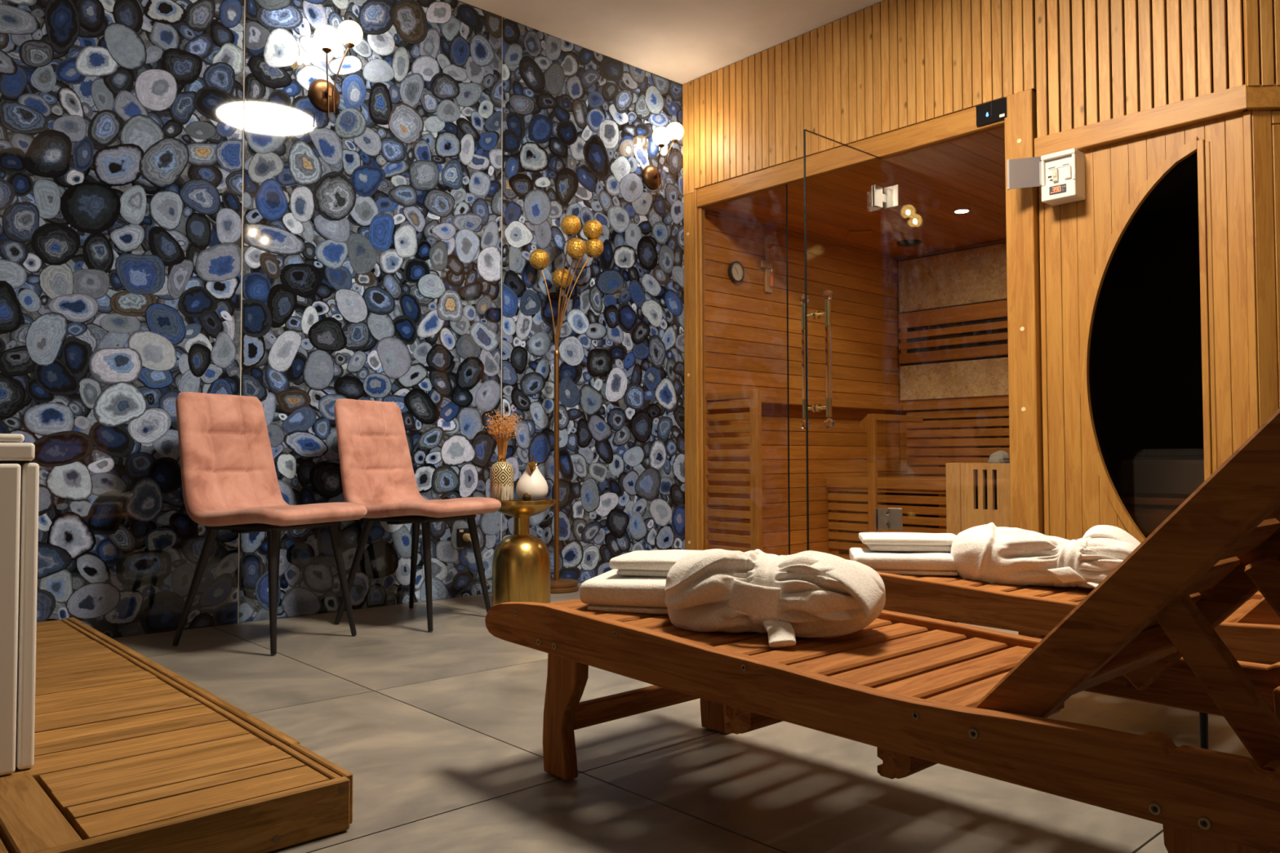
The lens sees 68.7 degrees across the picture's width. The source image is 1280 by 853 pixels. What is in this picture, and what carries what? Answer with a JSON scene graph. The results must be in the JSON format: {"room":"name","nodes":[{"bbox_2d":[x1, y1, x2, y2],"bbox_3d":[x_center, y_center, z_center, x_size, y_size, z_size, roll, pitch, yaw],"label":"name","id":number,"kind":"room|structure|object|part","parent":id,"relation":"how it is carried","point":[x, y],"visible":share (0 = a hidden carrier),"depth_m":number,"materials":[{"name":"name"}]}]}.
{"room":"spa relaxation room","nodes":[
{"label":"spa relaxation room","id":0,"kind":"room"},
{"bbox_2d":[0,0,684,638],"bbox_3d":[-1.616,-0.621,3.720,5.000,2.770,0.161,2,-3,-42],"label":"wall","id":1,"kind":"structure","parent":0,"point":[180,213],"depth_m":3.86,"materials":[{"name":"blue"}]},
{"bbox_2d":[308,20,362,118],"bbox_3d":[-1.256,-1.466,3.840,0.196,0.397,0.189,2,-3,-42],"label":"wall sconce","id":2,"kind":"object","parent":1,"relation":"attached to","point":[323,95],"visible":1,"depth_m":3.85,"materials":[{"name":"brown metal"}]},
{"bbox_3d":[-1.308,-1.381,3.895,0.136,0.136,0.034,2,-3,-42],"label":"plate","id":3,"kind":"part","parent":2,"relation":"part of","materials":[{"name":"brown metal"}]},
{"bbox_3d":[-1.266,-1.570,3.782,0.100,0.100,0.100,2,-3,-42],"label":"globe","id":4,"kind":"part","parent":2,"relation":"part of","materials":[{"name":"white glass"}]},
{"bbox_3d":[-1.275,-1.394,3.815,0.011,0.251,0.083,0,-2,-11],"label":"stem","id":5,"kind":"part","parent":2,"relation":"part of","materials":[{"name":"brown metal"}]},
{"bbox_3d":[-1.230,-1.429,3.854,0.088,0.272,0.011,-1,-2,19],"label":"stem","id":6,"kind":"part","parent":2,"relation":"part of","materials":[{"name":"brown metal"}]},
{"bbox_3d":[-1.191,-1.615,3.845,0.100,0.100,0.100,2,-3,-42],"label":"globe","id":7,"kind":"part","parent":2,"relation":"part of","materials":[{"name":"white glass"}]},
{"bbox_2d":[457,528,492,586],"bbox_3d":[-0.689,0.625,4.366,0.344,0.312,0.062,1,-2,-40],"label":"wall socket","id":8,"kind":"object","parent":1,"relation":"attached to","point":[464,539],"visible":0.65,"depth_m":4.28,"materials":[{"name":"black plastic"}]},
{"bbox_3d":[-0.804,0.510,4.303,0.084,0.084,0.012,2,-3,-42],"label":"plate","id":9,"kind":"part","parent":8,"relation":"part of","materials":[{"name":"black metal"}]},
{"bbox_3d":[-0.660,0.645,4.361,0.305,0.273,0.028,1,-2,-38],"label":"cord","id":10,"kind":"part","parent":8,"relation":"part of","materials":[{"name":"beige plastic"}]},
{"bbox_2d":[642,122,684,195],"bbox_3d":[0.125,-1.460,5.101,0.196,0.397,0.189,2,-3,-42],"label":"wall sconce","id":11,"kind":"object","parent":1,"relation":"attached to","point":[651,176],"visible":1,"depth_m":5.11,"materials":[{"name":"white glass"}]},
{"bbox_3d":[0.073,-1.374,5.156,0.136,0.136,0.034,2,-3,-42],"label":"plate","id":12,"kind":"part","parent":11,"relation":"part of","materials":[{"name":"brown metal"}]},
{"bbox_3d":[0.106,-1.387,5.076,0.011,0.251,0.083,0,-2,-11],"label":"stem","id":13,"kind":"part","parent":11,"relation":"part of","materials":[{"name":"brown metal"}]},
{"bbox_3d":[0.116,-1.563,5.043,0.100,0.100,0.100,2,-3,-42],"label":"globe","id":14,"kind":"part","parent":11,"relation":"part of","materials":[{"name":"white glass"}]},
{"bbox_3d":[0.152,-1.422,5.115,0.088,0.272,0.011,-1,-2,19],"label":"stem","id":15,"kind":"part","parent":11,"relation":"part of","materials":[{"name":"brown metal"}]},
{"bbox_3d":[0.190,-1.609,5.105,0.100,0.100,0.100,2,-3,-42],"label":"globe","id":16,"kind":"part","parent":11,"relation":"part of","materials":[{"name":"white glass"}]},
{"bbox_2d":[458,0,884,84],"bbox_3d":[0.591,-2.074,3.050,7.300,0.080,4.200,2,-3,-42],"label":"ceiling","id":17,"kind":"structure","parent":0,"point":[682,42],"depth_m":4.62,"materials":[{"name":"paint"}]},
{"bbox_2d":[112,582,1254,852],"bbox_3d":[0.599,0.764,2.958,7.300,0.060,4.200,2,-3,-42],"label":"floor","id":18,"kind":"structure","parent":0,"point":[438,733],"depth_m":1.94,"materials":[{"name":"grey tile"}]},
{"bbox_2d":[0,617,352,852],"bbox_3d":[-1.902,0.658,1.806,1.848,0.088,2.196,2,-3,-42],"label":"deck","id":19,"kind":"object","parent":18,"relation":"on","point":[132,755],"visible":1,"depth_m":1.65,"materials":[{"name":"brown wood"}]},
{"bbox_2d":[0,433,39,775],"bbox_3d":[-1.695,0.309,1.545,1.088,0.596,0.658,2,-3,-42],"label":"hot tub","id":20,"kind":"object","parent":19,"relation":"on","point":[19,477],"visible":1,"depth_m":1.66,"materials":[{"name":"white paint"}]},
{"bbox_3d":[-1.706,0.335,1.534,1.058,0.543,0.658,2,-3,-42],"label":"panel","id":21,"kind":"part","parent":20,"relation":"part of","materials":[{"name":"white paint"}]},
{"bbox_3d":[-1.694,0.043,1.545,1.080,0.032,0.632,2,-3,-42],"label":"lid","id":22,"kind":"part","parent":20,"relation":"part of","materials":[{"name":"white paint"}]},
{"bbox_3d":[-1.307,0.345,1.907,0.026,0.544,0.645,2,-3,-42],"label":"panel","id":23,"kind":"part","parent":20,"relation":"part of","materials":[{"name":"white paint"}]},
{"bbox_2d":[172,391,367,655],"bbox_3d":[-1.304,0.314,3.300,0.555,0.872,0.443,-1,-2,26],"label":"dining chair","id":24,"kind":"object","parent":18,"relation":"on","point":[228,475],"visible":1,"depth_m":3.30,"materials":[{"name":"pink fabric"}]},
{"bbox_3d":[-1.520,0.539,3.205,0.147,0.416,0.033,0,-2,-17],"label":"leg","id":25,"kind":"part","parent":24,"relation":"part of","materials":[{"name":"black metal"}]},
{"bbox_3d":[-1.290,0.350,3.292,0.320,0.030,0.320,-1,-2,26],"label":"under frame","id":26,"kind":"part","parent":24,"relation":"part of","materials":[{"name":"black metal"}]},
{"bbox_3d":[-1.209,0.534,3.070,0.033,0.414,0.105,1,-2,-22],"label":"leg","id":27,"kind":"part","parent":24,"relation":"part of","materials":[{"name":"black metal"}]},
{"bbox_3d":[-1.367,0.549,3.518,0.033,0.416,0.147,1,-2,-21],"label":"leg","id":28,"kind":"part","parent":24,"relation":"part of","materials":[{"name":"black metal"}]},
{"bbox_3d":[-1.069,0.543,3.355,0.105,0.414,0.033,0,-2,-16],"label":"leg","id":29,"kind":"part","parent":24,"relation":"part of","materials":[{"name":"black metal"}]},
{"bbox_2d":[333,398,501,631],"bbox_3d":[-0.882,0.325,3.697,0.555,0.872,0.443,-1,-2,27],"label":"dining chair","id":30,"kind":"object","parent":18,"relation":"on","point":[377,472],"visible":0.98,"depth_m":3.70,"materials":[{"name":"pink fabric"}]},
{"bbox_3d":[-1.099,0.551,3.605,0.147,0.416,0.033,0,-2,-16],"label":"leg","id":31,"kind":"part","parent":30,"relation":"part of","materials":[{"name":"black metal"}]},
{"bbox_3d":[-0.942,0.561,3.916,0.033,0.416,0.147,1,-2,-20],"label":"leg","id":32,"kind":"part","parent":30,"relation":"part of","materials":[{"name":"black metal"}]},
{"bbox_3d":[-0.867,0.362,3.689,0.320,0.030,0.320,-1,-2,27],"label":"under frame","id":33,"kind":"part","parent":30,"relation":"part of","materials":[{"name":"black metal"}]},
{"bbox_3d":[-0.789,0.546,3.466,0.033,0.414,0.105,1,-2,-21],"label":"leg","id":34,"kind":"part","parent":30,"relation":"part of","materials":[{"name":"black metal"}]},
{"bbox_3d":[-0.646,0.555,3.749,0.105,0.414,0.033,0,-2,-15],"label":"leg","id":35,"kind":"part","parent":30,"relation":"part of","materials":[{"name":"black metal"}]},
{"bbox_2d":[492,497,555,605],"bbox_3d":[-0.500,0.538,3.947,0.285,0.458,0.285,2,-3,-42],"label":"side table","id":36,"kind":"object","parent":18,"relation":"on","point":[521,562],"visible":0.8,"depth_m":3.85,"materials":[{"name":"gold metal"}]},
{"bbox_2d":[489,455,514,501],"bbox_3d":[-0.584,0.218,3.956,0.101,0.193,0.101,2,-3,-42],"label":"vase","id":37,"kind":"object","parent":36,"relation":"on","point":[501,473],"visible":0.93,"depth_m":3.92,"materials":[{"name":"beige ceramic"}]},
{"bbox_2d":[484,405,523,458],"bbox_3d":[-0.585,0.049,3.961,0.160,0.272,0.171,-1,-2,24],"label":"dried flowers","id":38,"kind":"object","parent":37,"relation":"in","point":[502,438],"visible":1,"depth_m":3.94,"materials":[{"name":"brown plant"}]},
{"bbox_2d":[521,492,531,501],"bbox_3d":[-0.471,0.293,3.881,0.036,0.039,0.036,1,-2,-20],"label":"nut","id":39,"kind":"object","parent":36,"relation":"on","point":[526,496],"visible":0.87,"depth_m":3.87,"materials":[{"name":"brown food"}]},
{"bbox_3d":[-0.500,0.343,3.953,0.285,0.068,0.285,2,-3,-42],"label":"dish","id":40,"kind":"part","parent":36,"relation":"part of","materials":[{"name":"gold metal"}]},
{"bbox_2d":[512,499,548,501],"bbox_3d":[-0.501,0.316,3.954,0.275,0.002,0.275,0,-2,6],"label":"tray","id":41,"kind":"object","parent":36,"relation":"on","point":[513,500],"depth_m":3.97,"materials":[{"name":"gold metal"}]},
{"bbox_2d":[515,455,547,501],"bbox_3d":[-0.458,0.218,3.969,0.136,0.192,0.136,2,-3,-42],"label":"pear","id":42,"kind":"object","parent":36,"relation":"on","point":[531,482],"visible":0.94,"depth_m":3.92,"materials":[{"name":"white ceramic"}]},
{"bbox_2d":[528,214,603,593],"bbox_3d":[-0.354,-0.117,4.512,0.362,1.804,0.223,0,-2,-3],"label":"floor lamp","id":43,"kind":"object","parent":18,"relation":"on","point":[571,224],"visible":0.94,"depth_m":4.50,"materials":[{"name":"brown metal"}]},
{"bbox_3d":[-0.488,-0.811,4.535,0.098,0.098,0.098,2,-3,-42],"label":"globe","id":44,"kind":"part","parent":43,"relation":"part of","materials":[{"name":"gold metal"}]},
{"bbox_3d":[-0.441,-0.558,4.524,0.076,0.411,0.009,0,-2,2],"label":"stem","id":45,"kind":"part","parent":43,"relation":"part of","materials":[{"name":"gold metal"}]},
{"bbox_3d":[-0.395,-0.517,4.551,0.008,0.330,0.056,-1,-2,22],"label":"stem","id":46,"kind":"part","parent":43,"relation":"part of","materials":[{"name":"gold metal"}]},
{"bbox_3d":[-0.383,-0.728,4.592,0.098,0.098,0.098,2,-3,-42],"label":"globe","id":47,"kind":"part","parent":43,"relation":"part of","materials":[{"name":"gold metal"}]},
{"bbox_3d":[-0.369,-0.637,4.517,0.074,0.568,0.009,-1,-2,24],"label":"stem","id":48,"kind":"part","parent":43,"relation":"part of","materials":[{"name":"gold metal"}]},
{"bbox_3d":[-0.357,-0.579,4.503,0.103,0.451,0.011,-1,-2,33],"label":"stem","id":49,"kind":"part","parent":43,"relation":"part of","materials":[{"name":"gold metal"}]},
{"bbox_3d":[-0.324,-0.636,4.556,0.165,0.569,0.009,0,-2,-14],"label":"stem","id":50,"kind":"part","parent":43,"relation":"part of","materials":[{"name":"gold metal"}]},
{"bbox_3d":[-0.333,-0.971,4.510,0.098,0.098,0.098,2,-3,-42],"label":"globe","id":51,"kind":"part","parent":43,"relation":"part of","materials":[{"name":"gold metal"}]},
{"bbox_3d":[-0.324,-0.595,4.563,0.158,0.486,0.070,2,-3,-42],"label":"stem","id":52,"kind":"part","parent":43,"relation":"part of","materials":[{"name":"gold metal"}]},
{"bbox_3d":[-0.306,-0.852,4.476,0.098,0.098,0.098,2,-3,-42],"label":"globe","id":53,"kind":"part","parent":43,"relation":"part of","materials":[{"name":"gold metal"}]},
{"bbox_3d":[-0.231,-0.966,4.590,0.098,0.098,0.098,2,-3,-42],"label":"globe","id":54,"kind":"part","parent":43,"relation":"part of","materials":[{"name":"gold metal"}]},
{"bbox_3d":[-0.228,-0.881,4.607,0.098,0.098,0.098,2,-3,-42],"label":"globe","id":55,"kind":"part","parent":43,"relation":"part of","materials":[{"name":"gold metal"}]},
{"bbox_2d":[683,88,1044,559],"bbox_3d":[1.512,-0.272,5.081,2.712,2.144,2.022,2,-3,-42],"label":"cabin","id":56,"kind":"object","parent":18,"relation":"on","point":[906,269],"visible":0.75,"depth_m":5.56,"materials":[{"name":"brown wood"}]},
{"bbox_3d":[0.306,-0.264,5.282,0.062,2.141,0.100,2,-3,-42],"label":"post","id":57,"kind":"part","parent":56,"relation":"part of","materials":[{"name":"brown wood"}]},
{"bbox_3d":[0.500,-0.171,5.198,0.045,0.045,0.317,2,-3,-42],"label":"rail","id":58,"kind":"part","parent":56,"relation":"part of","materials":[{"name":"brown wood"}]},
{"bbox_2d":[727,261,744,282],"bbox_3d":[0.563,-0.905,5.481,0.124,0.124,0.028,2,-3,-42],"label":"thermometer","id":59,"kind":"object","parent":56,"relation":"attached to","point":[735,271],"visible":1,"depth_m":5.47,"materials":[{"name":"grey"}]},
{"bbox_2d":[760,237,773,293],"bbox_3d":[0.770,-0.980,5.660,0.115,0.330,0.048,2,-3,-42],"label":"timer","id":60,"kind":"object","parent":56,"relation":"attached to","point":[767,264],"visible":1,"depth_m":5.67,"materials":[{"name":"brown wood"}]},
{"bbox_3d":[0.768,-0.980,5.662,0.115,0.044,0.008,2,-3,-42],"label":"cross arm","id":61,"kind":"part","parent":60,"relation":"part of","materials":[{"name":"brown wood"}]},
{"bbox_3d":[1.133,-0.149,5.939,1.950,0.045,0.084,2,-3,-42],"label":"rail","id":62,"kind":"part","parent":56,"relation":"part of","materials":[{"name":"brown wood"}]},
{"bbox_2d":[826,399,1009,554],"bbox_3d":[2.127,0.311,5.625,0.883,0.986,1.855,2,-3,-42],"label":"bench","id":63,"kind":"object","parent":56,"relation":"on","point":[922,500],"visible":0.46,"depth_m":5.98,"materials":[{"name":"brown wood"}]},
{"bbox_3d":[1.265,0.589,6.037,0.034,0.462,0.060,2,-3,-42],"label":"leg","id":64,"kind":"part","parent":63,"relation":"part of","materials":[{"name":"brown wood"}]},
{"bbox_3d":[1.430,0.366,5.755,0.030,0.888,0.050,2,-3,-42],"label":"arm post","id":65,"kind":"part","parent":63,"relation":"part of","materials":[{"name":"brown wood"}]},
{"bbox_3d":[1.481,0.581,5.801,0.034,0.462,0.060,2,-3,-42],"label":"leg","id":66,"kind":"part","parent":63,"relation":"part of","materials":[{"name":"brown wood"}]},
{"bbox_3d":[1.831,0.337,5.353,0.020,0.062,1.855,2,-3,-42],"label":"rail","id":67,"kind":"part","parent":63,"relation":"part of","materials":[{"name":"brown wood"}]},
{"bbox_3d":[1.784,0.569,5.468,0.034,0.462,0.060,2,-3,-42],"label":"leg","id":68,"kind":"part","parent":63,"relation":"part of","materials":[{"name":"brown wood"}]},
{"bbox_3d":[2.463,-1.012,5.968,0.020,0.365,1.840,2,-3,-42],"label":"stone panel","id":69,"kind":"part","parent":56,"relation":"part of","materials":[{"name":"beige stone"}]},
{"bbox_3d":[2.465,-0.328,5.946,0.020,0.245,1.840,2,-3,-42],"label":"stone panel","id":70,"kind":"part","parent":56,"relation":"part of","materials":[{"name":"beige stone"}]},
{"bbox_2d":[952,208,970,213],"bbox_3d":[1.848,-1.238,5.373,0.100,0.008,0.100,2,-3,-42],"label":"recessed light","id":71,"kind":"object","parent":56,"relation":"on","point":[955,211],"depth_m":5.36,"materials":[{"name":"silver metal"}]},
{"bbox_2d":[945,450,1010,535],"bbox_3d":[1.826,0.440,4.482,0.365,0.653,0.580,2,-3,-42],"label":"heater","id":72,"kind":"object","parent":56,"relation":"on","point":[978,494],"visible":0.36,"depth_m":4.48,"materials":[{"name":"brown wood"}]},
{"bbox_3d":[1.536,0.474,4.558,0.040,0.592,0.075,2,-3,-42],"label":"corner post","id":73,"kind":"part","parent":72,"relation":"part of","materials":[{"name":"brown wood"}]},
{"bbox_3d":[1.729,0.467,4.340,0.020,0.592,0.503,2,-3,-42],"label":"guard panel","id":74,"kind":"part","parent":72,"relation":"part of","materials":[{"name":"brown wood"}]},
{"bbox_2d":[976,97,1007,126],"bbox_3d":[1.490,-1.333,3.962,0.014,0.090,0.140,2,-3,-42],"label":"switch","id":75,"kind":"object","parent":56,"relation":"attached to","point":[996,110],"visible":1,"depth_m":3.96,"materials":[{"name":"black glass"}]},
{"bbox_3d":[1.596,-0.313,3.870,0.080,2.141,0.117,2,-3,-42],"label":"post","id":76,"kind":"part","parent":56,"relation":"part of","materials":[{"name":"brown wood"}]},
{"bbox_2d":[484,408,1279,852],"bbox_3d":[0.515,0.236,1.489,0.557,0.896,1.917,2,-3,-42],"label":"sun lounger","id":77,"kind":"object","parent":18,"relation":"on","point":[925,692],"visible":0.88,"depth_m":1.24,"materials":[{"name":"brown wood"}]},
{"bbox_3d":[-0.148,0.550,1.869,0.032,0.297,0.118,2,-3,-42],"label":"leg","id":78,"kind":"part","parent":77,"relation":"part of","materials":[{"name":"brown wood"}]},
{"bbox_2d":[579,568,668,614],"bbox_3d":[0.013,0.344,1.974,0.216,0.068,0.242,-1,-2,16],"label":"folded towel","id":79,"kind":"object","parent":77,"relation":"on","point":[609,591],"visible":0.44,"depth_m":1.87,"materials":[{"name":"white fabric"}]},
{"bbox_2d":[609,549,701,577],"bbox_3d":[0.059,0.291,2.005,0.202,0.041,0.202,-1,-2,16],"label":"folded towel","id":80,"kind":"object","parent":79,"relation":"on","point":[639,562],"visible":0.53,"depth_m":1.93,"materials":[{"name":"white fabric"}]},
{"bbox_3d":[0.191,0.559,2.179,0.032,0.297,0.118,2,-3,-42],"label":"leg","id":81,"kind":"part","parent":77,"relation":"part of","materials":[{"name":"brown wood"}]},
{"bbox_2d":[664,548,885,647],"bbox_3d":[0.242,0.305,1.742,0.413,0.153,0.292,-1,-2,20],"label":"bathrobe","id":82,"kind":"object","parent":77,"relation":"on","point":[809,593],"visible":1,"depth_m":1.66,"materials":[{"name":"white fabric"}]},
{"bbox_3d":[0.324,0.390,1.309,0.031,0.108,1.917,2,-3,-42],"label":"rail","id":83,"kind":"part","parent":77,"relation":"part of","materials":[{"name":"brown wood"}]},
{"bbox_3d":[0.710,0.400,1.661,0.031,0.108,1.917,2,-3,-42],"label":"rail","id":84,"kind":"part","parent":77,"relation":"part of","materials":[{"name":"brown wood"}]},
{"bbox_3d":[0.640,0.090,1.022,0.030,0.634,0.591,2,-3,-42],"label":"rail","id":85,"kind":"part","parent":77,"relation":"part of","materials":[{"name":"brown wood"}]},
{"bbox_3d":[0.975,0.099,1.328,0.030,0.634,0.591,2,-3,-42],"label":"rail","id":86,"kind":"part","parent":77,"relation":"part of","materials":[{"name":"brown wood"}]},
{"bbox_3d":[0.885,0.564,1.465,0.012,0.236,0.011,2,-3,-42],"label":"support rod","id":87,"kind":"part","parent":77,"relation":"part of","materials":[{"name":"black metal"}]},
{"bbox_3d":[0.632,0.520,1.014,0.032,0.297,0.118,2,-3,-42],"label":"leg","id":88,"kind":"part","parent":77,"relation":"part of","materials":[{"name":"brown wood"}]},
{"bbox_3d":[0.972,0.529,1.323,0.032,0.297,0.118,2,-3,-42],"label":"leg","id":89,"kind":"part","parent":77,"relation":"part of","materials":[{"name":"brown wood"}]},
{"bbox_2d":[876,571,1279,665],"bbox_3d":[1.241,0.254,2.097,0.554,0.896,1.917,2,-3,-42],"label":"sun lounger","id":90,"kind":"object","parent":18,"relation":"on","point":[1251,633],"visible":0.19,"depth_m":2.15,"materials":[{"name":"brown wood"}]},
{"bbox_2d":[848,547,958,575],"bbox_3d":[0.720,0.366,2.562,0.277,0.056,0.241,0,-2,10],"label":"folded towel","id":91,"kind":"object","parent":90,"relation":"on","point":[895,562],"visible":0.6,"depth_m":2.45,"materials":[{"name":"white fabric"}]},
{"bbox_2d":[858,532,956,551],"bbox_3d":[0.748,0.319,2.599,0.263,0.042,0.201,0,-2,10],"label":"folded towel","id":92,"kind":"object","parent":91,"relation":"on","point":[875,541],"visible":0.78,"depth_m":2.52,"materials":[{"name":"white fabric"}]},
{"bbox_2d":[950,522,1140,588],"bbox_3d":[1.028,0.326,2.381,0.464,0.153,0.270,-2,-2,37],"label":"bathrobe","id":93,"kind":"object","parent":90,"relation":"on","point":[990,553],"visible":0.81,"depth_m":2.31,"materials":[{"name":"white fabric"}]},
{"bbox_3d":[1.435,0.417,2.268,0.031,0.108,1.917,2,-3,-42],"label":"rail","id":94,"kind":"part","parent":90,"relation":"part of","materials":[{"name":"brown wood"}]},
{"bbox_3d":[1.365,0.107,1.629,0.030,0.634,0.591,2,-3,-42],"label":"rail","id":95,"kind":"part","parent":90,"relation":"part of","materials":[{"name":"brown wood"}]},
{"bbox_2d":[1034,83,1279,592],"bbox_3d":[2.461,-0.218,3.697,1.115,1.935,1.291,2,-3,-42],"label":"cabin","id":96,"kind":"object","parent":18,"relation":"on","point":[1160,286],"visible":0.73,"depth_m":3.70,"materials":[{"name":"brown wood"}]},
{"bbox_2d":[1006,147,1085,205],"bbox_3d":[1.632,-0.997,3.758,0.276,0.202,0.126,-1,-2,34],"label":"control box","id":97,"kind":"object","parent":96,"relation":"attached to","point":[1060,175],"visible":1,"depth_m":3.71,"materials":[{"name":"beige plastic"}]},
{"bbox_3d":[1.653,-1.022,3.696,0.016,0.123,0.134,2,-3,-42],"label":"door frame","id":98,"kind":"part","parent":97,"relation":"part of","materials":[{"name":"beige plastic"}]},
{"bbox_3d":[1.890,-1.146,3.571,0.065,0.086,0.756,2,-3,-42],"label":"cornice","id":99,"kind":"part","parent":96,"relation":"part of","materials":[{"name":"brown wood"}]},
{"bbox_3d":[2.588,0.315,3.874,0.508,0.025,1.128,2,-3,-42],"label":"bench seat","id":100,"kind":"part","parent":96,"relation":"part of","materials":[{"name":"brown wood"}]},
{"bbox_2d":[1118,459,1204,497],"bbox_3d":[2.530,0.218,3.798,0.060,0.164,1.110,2,-3,-42],"label":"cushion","id":101,"kind":"object","parent":96,"relation":"on","point":[1140,478],"depth_m":4.06,"materials":[{"name":"grey fabric"}]},
{"bbox_3d":[2.152,-0.189,3.279,0.034,1.852,0.024,2,-3,-42],"label":"corner post","id":102,"kind":"part","parent":96,"relation":"part of","materials":[{"name":"brown wood"}]},
{"bbox_3d":[2.497,-1.157,3.288,0.750,0.086,0.065,0,-2,3],"label":"cornice","id":103,"kind":"part","parent":96,"relation":"part of","materials":[{"name":"brown wood"}]},
{"bbox_3d":[2.491,-1.087,3.285,0.543,0.050,0.026,0,-2,3],"label":"door frame","id":104,"kind":"part","parent":96,"relation":"part of","materials":[{"name":"brown wood"}]},
{"bbox_3d":[2.239,-0.162,3.267,0.033,1.797,0.026,0,-2,3],"label":"door frame","id":105,"kind":"part","parent":96,"relation":"part of","materials":[{"name":"brown wood"}]},
{"bbox_2d":[682,0,1279,195],"bbox_3d":[1.428,-1.581,4.152,3.334,0.840,0.470,-2,-2,39],"label":"wall","id":106,"kind":"structure","parent":0,"point":[886,66],"depth_m":4.07,"materials":[{"name":"brown wood"}]}
]}

